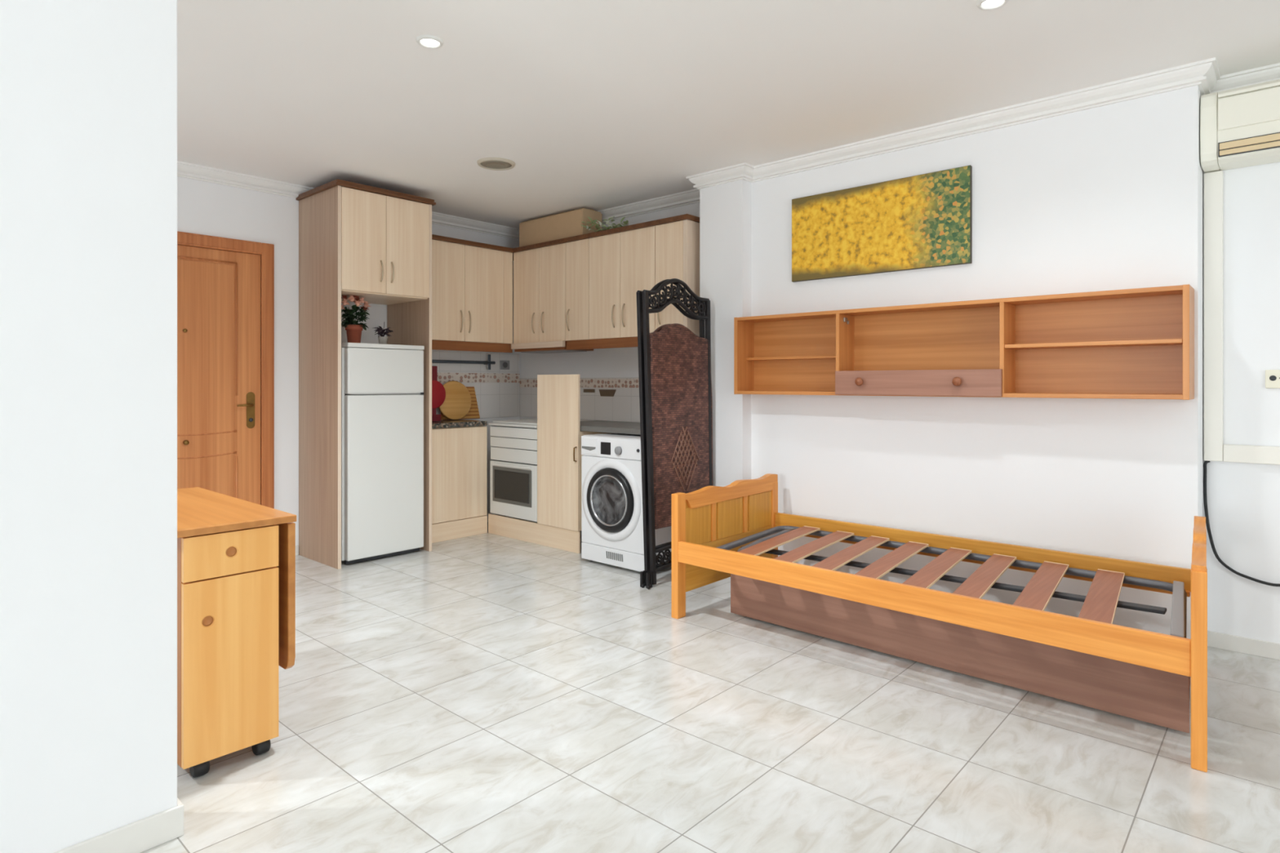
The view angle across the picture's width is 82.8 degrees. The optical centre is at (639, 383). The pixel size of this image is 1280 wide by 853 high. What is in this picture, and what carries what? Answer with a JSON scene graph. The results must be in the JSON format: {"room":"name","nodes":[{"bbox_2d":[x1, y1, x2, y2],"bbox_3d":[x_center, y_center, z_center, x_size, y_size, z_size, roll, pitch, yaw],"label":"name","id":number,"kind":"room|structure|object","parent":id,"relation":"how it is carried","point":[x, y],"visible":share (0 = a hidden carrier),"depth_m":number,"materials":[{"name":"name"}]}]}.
{"room":"studio apartment","nodes":[
{"label":"studio apartment","id":0,"kind":"room"},
{"bbox_2d":[0,0,177,852],"bbox_3d":[-3.155,-0.085,-0.113,0.140,2.570,5.611,0,0,42],"label":"wall","id":1,"kind":"structure","parent":0,"point":[88,88],"depth_m":1.78,"materials":[{"name":"paint"}]},
{"bbox_2d":[53,797,183,852],"bbox_3d":[-3.147,1.160,-0.112,0.152,0.080,5.623,0,0,42],"label":"baseboard","id":2,"kind":"structure","parent":1,"relation":"attached to","point":[142,835],"depth_m":1.85,"materials":[{"name":"white wood"}]},
{"bbox_2d":[177,57,1279,239],"bbox_3d":[-0.331,-1.330,-0.240,10.170,0.080,9.200,0,0,42],"label":"trim","id":3,"kind":"structure","parent":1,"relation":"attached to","point":[1205,73],"depth_m":3.95,"materials":[{"name":"paint"}]},
{"bbox_2d":[177,176,519,555],"bbox_3d":[-4.145,-0.085,3.212,0.120,2.570,9.230,0,0,42],"label":"wall","id":4,"kind":"structure","parent":0,"point":[203,207],"depth_m":4.99,"materials":[{"name":"paint"}]},
{"bbox_2d":[177,231,274,508],"bbox_3d":[-2.816,0.128,4.587,0.100,2.145,0.962,0,0,42],"label":"door","id":5,"kind":"structure","parent":4,"relation":"in","point":[219,291],"depth_m":4.73,"materials":[{"name":"orange wood"}]},
{"bbox_2d":[295,545,297,555],"bbox_3d":[-4.785,1.165,2.402,0.012,0.070,7.170,0,0,42],"label":"baseboard","id":6,"kind":"structure","parent":4,"relation":"attached to","point":[296,546],"depth_m":5.05,"materials":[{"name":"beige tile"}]},
{"bbox_2d":[431,354,495,369],"bbox_3d":[-1.551,-0.180,5.936,0.074,0.130,0.850,0,0,42],"label":"towel rail","id":7,"kind":"object","parent":4,"relation":"attached to","point":[489,362],"visible":0.59,"depth_m":6.03,"materials":[{"name":"black metal"}]},
{"bbox_2d":[431,239,512,343],"bbox_3d":[-1.482,-0.710,5.818,0.344,0.760,0.938,0,0,42],"label":"upper cabinet","id":8,"kind":"object","parent":4,"relation":"attached to","point":[472,286],"visible":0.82,"depth_m":5.76,"materials":[{"name":"brown wood"}]},
{"bbox_2d":[431,339,512,352],"bbox_3d":[-1.388,-0.292,5.735,0.020,0.074,0.937,0,0,42],"label":"pelmet","id":9,"kind":"object","parent":8,"relation":"attached to","point":[436,344],"visible":0.74,"depth_m":5.77,"materials":[{"name":"brown wood"}]},
{"bbox_2d":[431,213,699,260],"bbox_3d":[-0.686,-1.107,5.329,2.180,0.033,1.236,0,0,42],"label":"crown molding","id":10,"kind":"structure","parent":8,"relation":"on","point":[686,216],"depth_m":5.51,"materials":[{"name":"brown wood"}]},
{"bbox_2d":[519,208,602,247],"bbox_3d":[-0.656,-1.239,5.906,0.772,0.227,0.218,0,0,42],"label":"cardboard box","id":11,"kind":"object","parent":10,"relation":"on","point":[564,224],"visible":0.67,"depth_m":5.75,"materials":[{"name":"brown cardboard"}]},
{"bbox_2d":[580,216,628,231],"bbox_3d":[-0.242,-1.197,5.443,0.452,0.140,0.172,0,0,42],"label":"trailing plant","id":12,"kind":"object","parent":10,"relation":"on","point":[597,226],"visible":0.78,"depth_m":5.42,"materials":[{"name":"green plant"}]},
{"bbox_2d":[431,351,519,417],"bbox_3d":[-1.501,0.020,6.053,0.011,0.560,1.251,0,0,42],"label":"backsplash","id":13,"kind":"structure","parent":4,"relation":"attached to","point":[496,389],"depth_m":6.26,"materials":[{"name":"white tile"}]},
{"bbox_2d":[499,360,509,369],"bbox_3d":[-1.187,-0.160,6.382,0.019,0.080,0.100,0,0,42],"label":"socket","id":14,"kind":"object","parent":4,"relation":"attached to","point":[504,365],"visible":1,"depth_m":6.37,"materials":[{"name":"grey plastic"}]},
{"bbox_2d":[520,202,699,422],"bbox_3d":[-0.214,-0.085,5.816,2.240,2.570,0.100,0,0,42],"label":"wall","id":15,"kind":"structure","parent":0,"point":[612,362],"depth_m":5.87,"materials":[{"name":"paint"}]},
{"bbox_2d":[513,243,566,343],"bbox_3d":[-0.722,-0.710,5.959,0.643,0.760,0.346,0,0,42],"label":"upper cabinet","id":16,"kind":"object","parent":15,"relation":"attached to","point":[539,273],"visible":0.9,"depth_m":5.84,"materials":[{"name":"brown wood"}]},
{"bbox_2d":[511,340,593,353],"bbox_3d":[-0.721,-0.292,5.956,0.640,0.073,0.346,0,0,42],"label":"extractor hood","id":17,"kind":"object","parent":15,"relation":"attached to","point":[548,347],"visible":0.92,"depth_m":5.84,"materials":[{"name":"white wood"}]},
{"bbox_2d":[565,238,589,340],"bbox_3d":[-0.385,-0.710,5.656,0.254,0.760,0.346,0,0,42],"label":"upper cabinet","id":18,"kind":"object","parent":15,"relation":"attached to","point":[577,252],"visible":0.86,"depth_m":5.54,"materials":[{"name":"brown wood"}]},
{"bbox_2d":[566,336,637,350],"bbox_3d":[-0.120,-0.294,5.247,1.199,0.073,0.020,0,0,42],"label":"pelmet","id":19,"kind":"object","parent":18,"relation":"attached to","point":[622,342],"visible":0.64,"depth_m":5.37,"materials":[{"name":"brown wood"}]},
{"bbox_2d":[520,377,639,422],"bbox_3d":[-0.267,0.128,5.788,2.181,0.345,0.013,0,0,42],"label":"backsplash","id":20,"kind":"structure","parent":15,"relation":"attached to","point":[608,398],"depth_m":5.81,"materials":[{"name":"white tile"}]},
{"bbox_2d":[589,226,655,339],"bbox_3d":[-0.045,-0.710,5.350,0.654,0.760,0.346,0,0,42],"label":"upper cabinet","id":21,"kind":"object","parent":15,"relation":"attached to","point":[622,264],"visible":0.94,"depth_m":5.25,"materials":[{"name":"brown wood"}]},
{"bbox_2d":[655,219,699,336],"bbox_3d":[0.306,-0.710,5.034,0.283,0.760,0.346,0,0,42],"label":"upper cabinet","id":22,"kind":"object","parent":15,"relation":"attached to","point":[677,242],"visible":0.53,"depth_m":4.91,"materials":[{"name":"brown wood"}]},
{"bbox_2d":[141,517,1279,852],"bbox_3d":[-0.312,1.230,-0.123,10.500,0.060,9.600,0,0,42],"label":"floor","id":23,"kind":"structure","parent":0,"point":[487,692],"depth_m":2.40,"materials":[{"name":"tile"}]},
{"bbox_2d":[177,487,296,777],"bbox_3d":[-1.610,0.817,2.576,0.960,0.766,0.377,0,0,42],"label":"cabinet","id":24,"kind":"object","parent":23,"relation":"on","point":[236,557],"visible":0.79,"depth_m":2.26,"materials":[{"name":"brown wood"}]},
{"bbox_2d":[296,178,435,568],"bbox_3d":[-1.923,-0.056,5.119,0.622,2.512,0.727,0,0,42],"label":"tall cabinet","id":25,"kind":"object","parent":23,"relation":"on","point":[372,243],"visible":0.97,"depth_m":4.92,"materials":[{"name":"brown wood"}]},
{"bbox_2d":[341,289,427,304],"bbox_3d":[-1.943,-0.609,5.136,0.570,0.018,0.643,0,0,42],"label":"shelf","id":26,"kind":"object","parent":25,"relation":"attached to","point":[373,296],"depth_m":5.09,"materials":[{"name":"brown wood"}]},
{"bbox_2d":[341,342,424,564],"bbox_3d":[-1.923,0.467,5.124,0.546,1.466,0.574,0,0,42],"label":"refrigerator","id":27,"kind":"object","parent":23,"relation":"on","point":[382,384],"visible":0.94,"depth_m":4.91,"materials":[{"name":"white metal"}]},
{"bbox_2d":[341,294,371,342],"bbox_3d":[-1.965,-0.447,4.993,0.206,0.361,0.213,0,0,2],"label":"potted flower","id":28,"kind":"object","parent":27,"relation":"on","point":[353,330],"visible":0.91,"depth_m":4.96,"materials":[{"name":"green plant"}]},
{"bbox_2d":[373,323,393,344],"bbox_3d":[-1.804,-0.349,5.085,0.146,0.165,0.138,0,0,42],"label":"plant","id":29,"kind":"object","parent":27,"relation":"on","point":[382,339],"visible":0.98,"depth_m":5.06,"materials":[{"name":"purple plant"}]},
{"bbox_2d":[431,426,487,543],"bbox_3d":[-1.569,0.771,5.697,0.375,0.858,0.638,0,0,42],"label":"base cabinet","id":30,"kind":"object","parent":23,"relation":"on","point":[459,454],"visible":0.48,"depth_m":5.60,"materials":[{"name":"brown wood"}]},
{"bbox_2d":[431,419,487,428],"bbox_3d":[-1.568,0.320,5.681,0.388,0.038,0.620,0,0,42],"label":"countertop","id":31,"kind":"structure","parent":30,"relation":"on","point":[446,423],"depth_m":5.63,"materials":[{"name":"stone"}]},
{"bbox_2d":[431,365,445,422],"bbox_3d":[-1.619,0.082,5.676,0.060,0.434,0.224,0,0,42],"label":"paddle","id":32,"kind":"object","parent":31,"relation":"on","point":[438,392],"visible":0.68,"depth_m":5.68,"materials":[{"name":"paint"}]},
{"bbox_2d":[439,381,471,419],"bbox_3d":[-1.504,0.139,5.890,0.054,0.314,0.314,0,0,42],"label":"round board","id":33,"kind":"object","parent":31,"relation":"on","point":[456,405],"visible":0.87,"depth_m":5.89,"materials":[{"name":"brown wood"}]},
{"bbox_2d":[440,386,479,420],"bbox_3d":[-1.484,0.165,6.028,0.023,0.269,0.375,0,0,42],"label":"board","id":34,"kind":"object","parent":31,"relation":"on","point":[473,413],"visible":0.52,"depth_m":6.10,"materials":[{"name":"brown wood"}]},
{"bbox_2d":[488,513,580,553],"bbox_3d":[-0.817,1.123,5.462,1.058,0.155,0.014,0,0,42],"label":"board","id":35,"kind":"object","parent":23,"relation":"on","point":[562,539],"visible":1,"depth_m":5.42,"materials":[{"name":"brown wood"}]},
{"bbox_2d":[488,418,590,522],"bbox_3d":[-0.791,0.670,5.808,0.583,0.740,0.624,0,0,42],"label":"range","id":36,"kind":"object","parent":35,"relation":"on","point":[513,442],"visible":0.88,"depth_m":5.58,"materials":[{"name":"white metal"}]},
{"bbox_2d":[488,418,590,427],"bbox_3d":[-0.787,0.317,5.813,0.583,0.034,0.610,0,0,42],"label":"cooktop","id":37,"kind":"object","parent":36,"relation":"in","point":[528,423],"depth_m":5.67,"materials":[{"name":"white ceramic"}]},
{"bbox_2d":[537,374,611,531],"bbox_3d":[-0.409,0.490,5.460,0.443,1.105,0.629,0,0,42],"label":"base cabinet","id":38,"kind":"object","parent":35,"relation":"on","point":[559,434],"visible":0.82,"depth_m":5.24,"materials":[{"name":"brown wood"}]},
{"bbox_2d":[580,420,640,435],"bbox_3d":[-0.102,0.319,5.236,1.187,0.038,0.588,0,0,42],"label":"countertop","id":39,"kind":"structure","parent":38,"relation":"on","point":[602,426],"depth_m":5.05,"materials":[{"name":"grey stone"}]},
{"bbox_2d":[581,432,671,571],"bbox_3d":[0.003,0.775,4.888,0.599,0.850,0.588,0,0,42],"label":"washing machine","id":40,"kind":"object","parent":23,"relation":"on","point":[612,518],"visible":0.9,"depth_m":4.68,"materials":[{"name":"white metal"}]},
{"bbox_2d":[592,476,625,524],"bbox_3d":[-0.192,0.758,4.705,0.320,0.320,0.025,0,0,42],"label":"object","id":41,"kind":"object","parent":40,"relation":"on","point":[608,492],"depth_m":4.70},
{"bbox_2d":[635,278,712,589],"bbox_3d":[0.234,0.280,4.490,0.103,1.841,0.691,0,0,42],"label":"folding screen","id":42,"kind":"object","parent":23,"relation":"on","point":[676,398],"visible":0.78,"depth_m":4.39,"materials":[{"name":"black wood"}]},
{"bbox_2d":[671,473,1207,772],"bbox_3d":[1.276,0.874,3.333,2.169,0.652,1.009,0,0,42],"label":"frame","id":43,"kind":"object","parent":23,"relation":"on","point":[707,518],"visible":0.94,"depth_m":3.13,"materials":[{"name":"orange wood"}]},
{"bbox_2d":[716,525,1186,638],"bbox_3d":[1.301,0.847,3.327,1.992,0.054,0.851,0,0,42],"label":"bed slats","id":44,"kind":"object","parent":43,"relation":"on","point":[1101,602],"visible":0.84,"depth_m":3.20,"materials":[{"name":"brown wood"}]},
{"bbox_2d":[730,573,1190,733],"bbox_3d":[1.319,1.058,3.280,1.903,0.285,0.492,0,0,42],"label":"drawer","id":45,"kind":"object","parent":23,"relation":"on","point":[1161,698],"visible":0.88,"depth_m":2.92,"materials":[{"name":"brown laminate"}]},
{"bbox_2d":[177,0,1279,228],"bbox_3d":[-0.312,-1.410,-0.123,10.500,0.080,9.600,0,0,42],"label":"ceiling","id":46,"kind":"structure","parent":0,"point":[597,105],"depth_m":3.27,"materials":[{"name":"paint"}]},
{"bbox_2d":[415,34,444,48],"bbox_3d":[-0.841,-1.365,2.907,0.108,0.010,0.108,0,0,42],"label":"recessed light","id":47,"kind":"object","parent":46,"relation":"in","point":[425,40],"visible":1,"depth_m":2.90,"materials":[{"name":"white plastic"}]},
{"bbox_2d":[476,157,515,170],"bbox_3d":[-0.894,-1.362,4.518,0.236,0.016,0.236,0,0,42],"label":"ceiling vent","id":48,"kind":"object","parent":46,"relation":"in","point":[491,163],"visible":1,"depth_m":4.50,"materials":[{"name":"white metal"}]},
{"bbox_2d":[480,160,511,168],"bbox_3d":[-0.894,-1.363,4.518,0.196,0.014,0.196,0,0,42],"label":"diffuser","id":49,"kind":"object","parent":48,"relation":"attached to","point":[484,164],"depth_m":4.52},
{"bbox_2d":[976,0,1008,9],"bbox_3d":[1.265,-1.365,2.602,0.108,0.010,0.108,0,0,42],"label":"recessed light","id":50,"kind":"object","parent":46,"relation":"in","point":[981,4],"visible":1,"depth_m":2.61,"materials":[{"name":"white plastic"}]},
{"bbox_2d":[699,84,1203,639],"bbox_3d":[1.556,-0.085,4.149,2.623,2.570,0.550,0,0,42],"label":"wall","id":51,"kind":"structure","parent":0,"point":[1108,197],"depth_m":3.65,"materials":[{"name":"paint"}]},
{"bbox_2d":[791,164,972,282],"bbox_3d":[1.324,-0.874,4.103,1.044,0.505,0.027,0,0,42],"label":"picture","id":52,"kind":"object","parent":51,"relation":"attached to","point":[923,220],"visible":1,"depth_m":4.05,"materials":[{"name":"yellow fabric"}]},
{"bbox_2d":[733,284,1194,399],"bbox_3d":[1.475,-0.170,3.811,2.268,0.478,0.258,0,0,42],"label":"wall shelf","id":53,"kind":"object","parent":51,"relation":"attached to","point":[1135,343],"visible":1,"depth_m":3.61,"materials":[{"name":"brown wood"}]},
{"bbox_2d":[1203,460,1279,586],"bbox_3d":[2.799,0.615,3.111,0.611,0.533,0.022,0,0,42],"label":"power cord","id":54,"kind":"object","parent":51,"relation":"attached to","point":[1205,499],"visible":0.99,"depth_m":3.29,"materials":[{"name":"black rubber"}]},
{"bbox_2d":[1203,161,1279,643],"bbox_3d":[4.587,-0.085,1.589,5.307,2.570,0.100,0,0,42],"label":"wall","id":55,"kind":"structure","parent":0,"point":[1243,499],"depth_m":3.23,"materials":[{"name":"paint"}]},
{"bbox_2d":[1200,79,1279,173],"bbox_3d":[2.831,-1.116,2.962,0.853,0.318,0.205,0,0,42],"label":"air conditioner","id":56,"kind":"object","parent":55,"relation":"attached to","point":[1240,126],"visible":1,"depth_m":3.09,"materials":[{"name":"white plastic"}]},
{"bbox_2d":[1217,81,1279,97],"bbox_3d":[2.781,-1.239,2.882,0.762,0.014,0.015,0,0,42],"label":"grille","id":57,"kind":"object","parent":56,"relation":"attached to","point":[1273,86],"depth_m":3.06,"materials":[{"name":"white plastic"}]},
{"bbox_2d":[1217,132,1279,156],"bbox_3d":[2.775,-1.008,2.890,0.741,0.060,0.011,0,0,42],"label":"vent","id":58,"kind":"object","parent":56,"relation":"attached to","point":[1252,144],"depth_m":3.07,"materials":[{"name":"beige plastic"}]},
{"bbox_2d":[1204,170,1279,464],"bbox_3d":[2.952,-0.301,2.969,1.023,1.307,0.033,0,0,42],"label":"cable trunking","id":59,"kind":"object","parent":55,"relation":"attached to","point":[1215,450],"visible":1,"depth_m":3.27,"materials":[{"name":"plastic"}]},
{"bbox_2d":[1207,631,1279,660],"bbox_3d":[2.956,1.165,2.982,0.995,0.070,0.012,0,0,42],"label":"baseboard","id":60,"kind":"structure","parent":55,"relation":"attached to","point":[1252,646],"depth_m":3.22,"materials":[{"name":"white wood"}]},
{"bbox_2d":[1265,369,1279,388],"bbox_3d":[2.770,-0.018,3.146,0.091,0.080,0.014,0,0,42],"label":"wall socket","id":61,"kind":"object","parent":55,"relation":"attached to","point":[1272,377],"visible":1,"depth_m":3.16,"materials":[{"name":"beige plastic"}]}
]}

